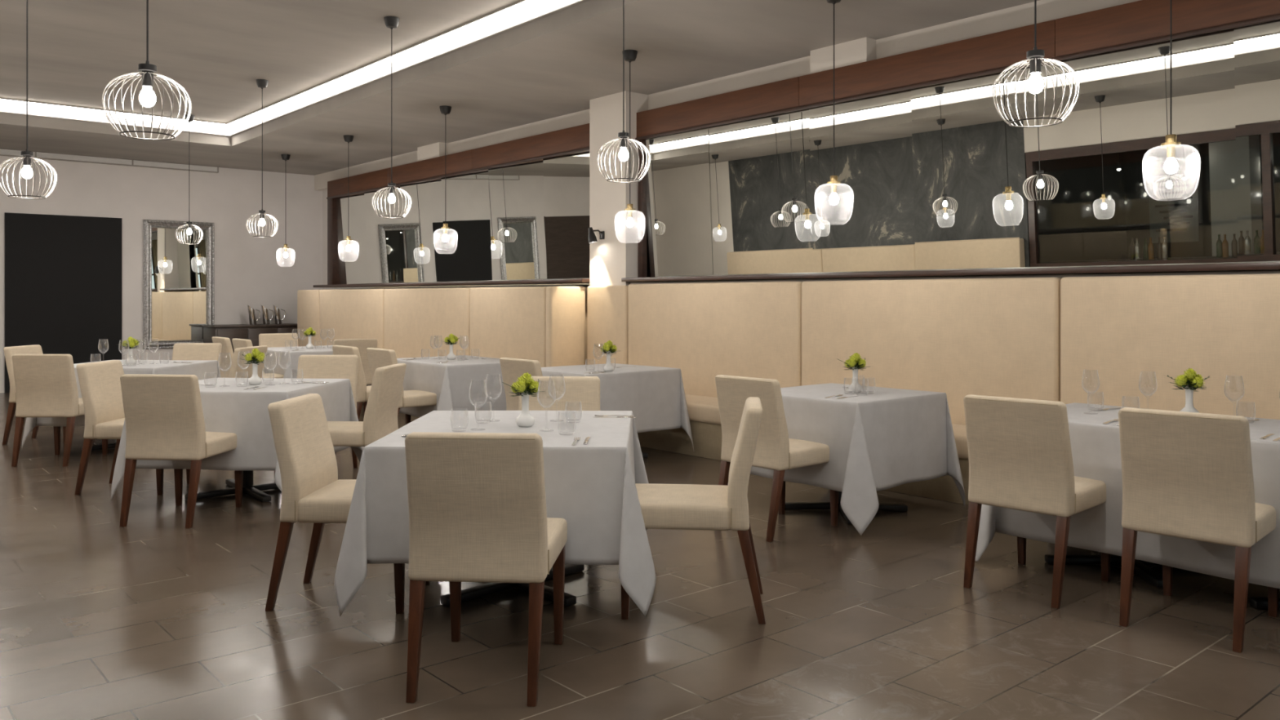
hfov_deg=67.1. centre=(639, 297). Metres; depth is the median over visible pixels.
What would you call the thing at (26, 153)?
socket
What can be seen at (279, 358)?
tablecloth
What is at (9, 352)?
dining chair
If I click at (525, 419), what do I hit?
bud vase
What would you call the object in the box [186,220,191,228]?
socket
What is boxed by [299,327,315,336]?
posy
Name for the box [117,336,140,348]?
posy
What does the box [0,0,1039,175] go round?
ceiling
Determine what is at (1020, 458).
dining chair
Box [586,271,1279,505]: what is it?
banquette
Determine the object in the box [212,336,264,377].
dining chair
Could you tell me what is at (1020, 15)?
trim
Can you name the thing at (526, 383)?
posy
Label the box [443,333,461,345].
posy
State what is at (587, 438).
table knife
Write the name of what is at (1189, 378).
posy
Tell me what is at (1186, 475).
dining chair
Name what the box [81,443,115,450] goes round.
dining table
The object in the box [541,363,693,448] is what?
tablecloth
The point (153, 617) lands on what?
floor
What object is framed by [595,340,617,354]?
posy
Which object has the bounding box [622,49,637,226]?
pendant lamp
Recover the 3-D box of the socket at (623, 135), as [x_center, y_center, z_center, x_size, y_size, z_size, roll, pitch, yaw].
[-0.101,-0.974,5.947,0.068,0.107,0.068,0,0,-41]
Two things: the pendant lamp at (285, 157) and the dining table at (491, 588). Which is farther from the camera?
the pendant lamp at (285, 157)
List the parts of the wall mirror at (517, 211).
post, mirror panel, rail, mirror panel, mirror panel, rail, moulding, mirror panel, mirror panel, rail, mirror panel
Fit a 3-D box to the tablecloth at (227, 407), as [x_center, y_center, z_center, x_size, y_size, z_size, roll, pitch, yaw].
[-2.726,0.956,6.708,1.305,0.703,1.265,0,0,5]
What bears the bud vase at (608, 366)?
on the tablecloth at (655, 396)
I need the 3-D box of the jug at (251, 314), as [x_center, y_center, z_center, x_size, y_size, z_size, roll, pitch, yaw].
[-6.239,0.282,15.600,0.202,0.327,0.108,0,0,-21]
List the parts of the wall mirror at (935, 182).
post, mirror panel, rail, mirror panel, mirror panel, rail, moulding, mirror panel, mirror panel, rail, mirror panel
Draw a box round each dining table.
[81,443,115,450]
[185,470,279,502]
[440,564,584,606]
[641,453,648,457]
[785,491,907,524]
[1044,554,1279,608]
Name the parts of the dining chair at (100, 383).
leg, backrest, seat, leg, leg, leg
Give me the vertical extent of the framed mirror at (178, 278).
1.995 m
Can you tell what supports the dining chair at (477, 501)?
on the floor
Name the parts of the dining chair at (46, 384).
leg, backrest, leg, leg, seat, leg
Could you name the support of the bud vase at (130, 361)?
on the tablecloth at (209, 369)
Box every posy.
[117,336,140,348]
[238,347,269,364]
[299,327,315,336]
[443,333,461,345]
[499,372,545,396]
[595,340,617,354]
[838,352,870,370]
[1166,368,1209,391]
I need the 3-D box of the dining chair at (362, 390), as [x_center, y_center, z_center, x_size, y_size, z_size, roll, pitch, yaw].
[-2.568,0.910,9.239,0.619,0.900,0.483,0,0,-41]
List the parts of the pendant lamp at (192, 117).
cord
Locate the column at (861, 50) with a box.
[809,36,875,74]
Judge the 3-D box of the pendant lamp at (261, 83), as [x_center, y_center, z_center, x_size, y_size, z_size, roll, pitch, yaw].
[-4.185,-1.533,10.697,0.331,1.734,0.328,0,0,-13]
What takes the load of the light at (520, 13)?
attached to the ceiling
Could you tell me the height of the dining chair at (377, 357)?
0.900 m
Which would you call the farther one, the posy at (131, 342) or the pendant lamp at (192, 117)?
the pendant lamp at (192, 117)
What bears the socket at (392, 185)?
attached to the pendant lamp at (391, 22)
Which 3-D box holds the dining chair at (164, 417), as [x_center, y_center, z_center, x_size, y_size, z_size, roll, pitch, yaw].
[-2.831,0.910,5.998,0.483,0.900,0.619,0,0,6]
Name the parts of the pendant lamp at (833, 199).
cord, bulb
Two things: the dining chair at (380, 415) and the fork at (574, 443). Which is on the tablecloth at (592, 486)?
the fork at (574, 443)
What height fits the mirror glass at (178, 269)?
1.765 m
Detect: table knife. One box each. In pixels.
[302,382,326,383]
[583,436,591,444]
[594,416,635,417]
[835,395,858,399]
[1259,433,1274,439]
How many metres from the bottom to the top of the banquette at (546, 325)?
1.474 m
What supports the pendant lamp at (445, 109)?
hanging from the ceiling
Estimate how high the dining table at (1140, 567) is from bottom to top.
0.743 m
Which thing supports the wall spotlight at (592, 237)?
attached to the pillar at (613, 258)
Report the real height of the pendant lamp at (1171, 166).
1.598 m
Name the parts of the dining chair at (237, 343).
backrest, seat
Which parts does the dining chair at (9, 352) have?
leg, backrest, leg, leg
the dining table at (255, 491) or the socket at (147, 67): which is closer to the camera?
the socket at (147, 67)
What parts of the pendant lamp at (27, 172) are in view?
cord, bulb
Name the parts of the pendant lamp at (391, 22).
cord, bulb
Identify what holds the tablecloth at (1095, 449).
on the dining table at (1140, 567)
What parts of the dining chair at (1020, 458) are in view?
leg, backrest, leg, leg, seat, leg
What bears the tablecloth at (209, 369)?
on the dining table at (111, 445)
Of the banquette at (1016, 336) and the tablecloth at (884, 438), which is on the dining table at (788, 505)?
the tablecloth at (884, 438)
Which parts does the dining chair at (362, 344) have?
backrest, leg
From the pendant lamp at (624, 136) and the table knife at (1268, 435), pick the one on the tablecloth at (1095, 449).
the table knife at (1268, 435)
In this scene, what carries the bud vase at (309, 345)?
on the tablecloth at (279, 358)
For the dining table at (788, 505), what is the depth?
6.15 m
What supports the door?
in the wall at (254, 272)
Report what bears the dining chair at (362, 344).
on the floor
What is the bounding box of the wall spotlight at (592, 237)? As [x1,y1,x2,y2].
[587,226,604,244]
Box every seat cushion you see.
[684,394,720,424]
[951,423,968,459]
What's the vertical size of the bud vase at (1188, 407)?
0.165 m
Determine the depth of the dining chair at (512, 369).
7.23 m
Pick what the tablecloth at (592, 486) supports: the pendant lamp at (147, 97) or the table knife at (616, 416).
the table knife at (616, 416)
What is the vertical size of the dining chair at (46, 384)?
0.900 m
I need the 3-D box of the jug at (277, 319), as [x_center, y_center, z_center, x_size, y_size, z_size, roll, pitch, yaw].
[-5.928,0.282,15.868,0.202,0.327,0.108,0,0,-21]
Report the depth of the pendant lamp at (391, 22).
8.30 m
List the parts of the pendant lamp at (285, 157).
bulb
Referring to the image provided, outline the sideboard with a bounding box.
[201,323,297,352]
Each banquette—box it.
[297,285,587,404]
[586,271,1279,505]
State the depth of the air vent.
14.57 m
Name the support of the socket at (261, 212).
attached to the pendant lamp at (261, 83)
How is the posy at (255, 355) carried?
in the bud vase at (255, 380)
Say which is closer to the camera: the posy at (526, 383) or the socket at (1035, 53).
the socket at (1035, 53)
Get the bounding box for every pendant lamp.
[0,0,57,199]
[102,0,191,140]
[175,114,203,244]
[245,79,278,237]
[280,154,290,257]
[343,134,353,251]
[371,16,411,218]
[439,105,451,241]
[596,0,650,182]
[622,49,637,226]
[826,0,840,204]
[992,0,1079,127]
[1160,0,1181,173]
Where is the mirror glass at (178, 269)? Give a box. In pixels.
[151,227,205,341]
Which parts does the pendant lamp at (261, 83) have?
cord, bulb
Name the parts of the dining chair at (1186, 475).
leg, leg, backrest, leg, seat, leg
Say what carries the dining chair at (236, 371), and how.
on the floor
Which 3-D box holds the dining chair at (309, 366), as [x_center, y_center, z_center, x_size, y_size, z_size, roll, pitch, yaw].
[-2.469,0.910,7.393,0.483,0.900,0.620,0,0,0]
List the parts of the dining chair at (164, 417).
leg, backrest, leg, leg, seat, leg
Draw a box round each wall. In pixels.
[0,155,322,392]
[322,138,709,289]
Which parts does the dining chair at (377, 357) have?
backrest, seat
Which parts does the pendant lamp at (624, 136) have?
cord, bulb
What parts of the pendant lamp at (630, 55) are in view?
cord, bulb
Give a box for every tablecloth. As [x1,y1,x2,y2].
[21,360,221,450]
[111,377,364,500]
[263,345,369,386]
[333,410,656,616]
[396,355,506,417]
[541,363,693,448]
[727,382,964,535]
[975,402,1279,588]
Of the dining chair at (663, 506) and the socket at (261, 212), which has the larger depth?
the socket at (261, 212)
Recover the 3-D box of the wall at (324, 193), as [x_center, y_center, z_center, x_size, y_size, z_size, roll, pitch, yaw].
[1.981,-0.370,8.165,0.150,3.460,22.800,0,0,-41]
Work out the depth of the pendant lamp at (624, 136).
5.94 m
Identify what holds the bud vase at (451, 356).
on the tablecloth at (451, 382)
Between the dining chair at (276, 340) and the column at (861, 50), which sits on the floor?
the dining chair at (276, 340)
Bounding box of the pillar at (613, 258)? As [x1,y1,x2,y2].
[589,90,648,285]
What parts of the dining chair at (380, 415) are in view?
seat, backrest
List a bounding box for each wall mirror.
[313,123,589,288]
[621,0,1279,282]
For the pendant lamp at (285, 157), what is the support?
hanging from the ceiling
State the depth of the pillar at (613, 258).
9.99 m
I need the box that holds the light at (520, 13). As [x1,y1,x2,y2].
[0,0,589,136]
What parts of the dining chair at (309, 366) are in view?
backrest, leg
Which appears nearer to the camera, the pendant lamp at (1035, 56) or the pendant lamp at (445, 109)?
the pendant lamp at (1035, 56)
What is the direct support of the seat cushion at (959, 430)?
on the banquette at (1016, 336)
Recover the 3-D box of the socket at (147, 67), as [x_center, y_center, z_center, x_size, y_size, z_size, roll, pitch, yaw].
[-2.038,-0.923,3.997,0.068,0.107,0.068,0,0,-41]
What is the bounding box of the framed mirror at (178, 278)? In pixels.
[142,219,213,349]
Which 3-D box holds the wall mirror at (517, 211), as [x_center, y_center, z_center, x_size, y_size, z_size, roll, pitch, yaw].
[-2.757,-1.018,13.132,0.540,1.755,7.210,0,0,-41]
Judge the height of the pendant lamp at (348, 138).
1.638 m
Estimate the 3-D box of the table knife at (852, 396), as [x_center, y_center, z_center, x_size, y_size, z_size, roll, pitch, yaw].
[1.248,0.603,5.815,0.215,0.006,0.018,0,0,-44]
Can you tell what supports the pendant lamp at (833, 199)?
hanging from the ceiling
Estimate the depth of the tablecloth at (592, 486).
3.90 m
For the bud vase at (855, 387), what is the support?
on the tablecloth at (884, 438)
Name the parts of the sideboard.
door, door, door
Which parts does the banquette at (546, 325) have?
panel, panel, panel, panel, return panel, frame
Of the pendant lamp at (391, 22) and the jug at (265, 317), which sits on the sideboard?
the jug at (265, 317)
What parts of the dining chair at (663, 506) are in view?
leg, seat, backrest, leg, leg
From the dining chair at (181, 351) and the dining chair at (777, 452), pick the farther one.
the dining chair at (181, 351)
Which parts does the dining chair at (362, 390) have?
backrest, leg, seat, leg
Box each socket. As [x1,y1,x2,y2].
[21,148,33,166]
[137,60,156,88]
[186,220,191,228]
[258,208,265,218]
[387,181,395,194]
[617,129,629,147]
[1026,46,1044,74]
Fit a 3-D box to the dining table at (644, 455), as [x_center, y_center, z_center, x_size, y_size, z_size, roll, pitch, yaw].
[-0.332,0.987,8.194,1.000,0.743,0.880,0,0,-41]
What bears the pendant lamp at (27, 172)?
hanging from the ceiling
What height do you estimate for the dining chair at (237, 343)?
0.900 m
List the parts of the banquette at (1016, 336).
panel, panel, panel, frame, panel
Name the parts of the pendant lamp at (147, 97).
cord, bulb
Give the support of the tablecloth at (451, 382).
on the dining table
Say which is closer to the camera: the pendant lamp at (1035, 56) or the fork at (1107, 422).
the pendant lamp at (1035, 56)
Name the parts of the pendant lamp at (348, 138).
bulb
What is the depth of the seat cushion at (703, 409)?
8.20 m
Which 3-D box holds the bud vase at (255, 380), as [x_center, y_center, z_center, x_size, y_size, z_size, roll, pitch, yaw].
[-2.662,0.523,6.679,0.088,0.165,0.088,0,0,-41]
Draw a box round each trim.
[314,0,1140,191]
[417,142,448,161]
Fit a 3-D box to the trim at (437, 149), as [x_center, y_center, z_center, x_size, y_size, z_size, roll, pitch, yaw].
[-2.874,-1.970,13.367,0.130,0.260,0.620,0,0,-41]
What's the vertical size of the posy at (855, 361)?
0.195 m
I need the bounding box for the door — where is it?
[4,212,121,392]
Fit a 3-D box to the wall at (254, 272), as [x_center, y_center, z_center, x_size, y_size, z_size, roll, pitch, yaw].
[-10.258,-0.370,12.776,12.400,3.460,0.150,0,0,-41]
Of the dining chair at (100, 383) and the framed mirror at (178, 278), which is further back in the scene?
the framed mirror at (178, 278)
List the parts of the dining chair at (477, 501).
leg, leg, backrest, leg, seat, leg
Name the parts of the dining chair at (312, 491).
leg, backrest, leg, seat, leg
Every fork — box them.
[571,436,580,445]
[595,414,634,416]
[1102,418,1118,424]
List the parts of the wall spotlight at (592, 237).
lamp shade, wall plate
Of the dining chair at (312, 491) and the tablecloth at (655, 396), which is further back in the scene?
the tablecloth at (655, 396)
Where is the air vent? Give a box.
[0,148,218,173]
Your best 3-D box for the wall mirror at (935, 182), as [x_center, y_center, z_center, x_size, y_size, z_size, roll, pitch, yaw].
[3.764,-1.018,5.577,0.500,1.755,11.550,0,0,-41]
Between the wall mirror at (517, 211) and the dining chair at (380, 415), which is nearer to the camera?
the dining chair at (380, 415)
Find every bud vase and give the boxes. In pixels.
[124,347,136,364]
[248,360,262,385]
[306,334,313,348]
[446,344,455,359]
[515,391,534,426]
[603,351,613,371]
[848,366,862,392]
[1179,386,1199,413]
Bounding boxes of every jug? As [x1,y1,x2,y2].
[247,304,260,324]
[260,304,273,324]
[272,304,285,324]
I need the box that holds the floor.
[0,392,1279,719]
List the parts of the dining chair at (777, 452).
leg, backrest, leg, leg, seat, leg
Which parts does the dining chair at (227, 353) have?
backrest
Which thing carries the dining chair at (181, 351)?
on the floor
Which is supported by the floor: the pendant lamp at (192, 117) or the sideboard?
the sideboard
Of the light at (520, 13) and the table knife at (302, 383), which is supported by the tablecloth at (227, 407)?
the table knife at (302, 383)
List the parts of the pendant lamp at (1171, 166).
cord, bulb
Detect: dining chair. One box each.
[2,344,66,444]
[11,354,107,466]
[74,360,190,495]
[119,373,243,528]
[172,342,222,368]
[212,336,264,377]
[227,345,267,377]
[231,338,284,377]
[258,333,298,347]
[265,393,430,613]
[274,355,358,475]
[327,363,406,446]
[332,345,410,424]
[333,338,377,414]
[366,347,436,417]
[404,431,567,706]
[499,357,542,410]
[518,376,599,410]
[621,396,765,624]
[715,374,838,542]
[963,394,1111,608]
[1118,407,1279,653]
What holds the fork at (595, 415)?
on the tablecloth at (592, 486)
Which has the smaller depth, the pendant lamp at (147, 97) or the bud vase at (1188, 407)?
the pendant lamp at (147, 97)
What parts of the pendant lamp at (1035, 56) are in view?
cord, bulb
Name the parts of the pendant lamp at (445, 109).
cord, bulb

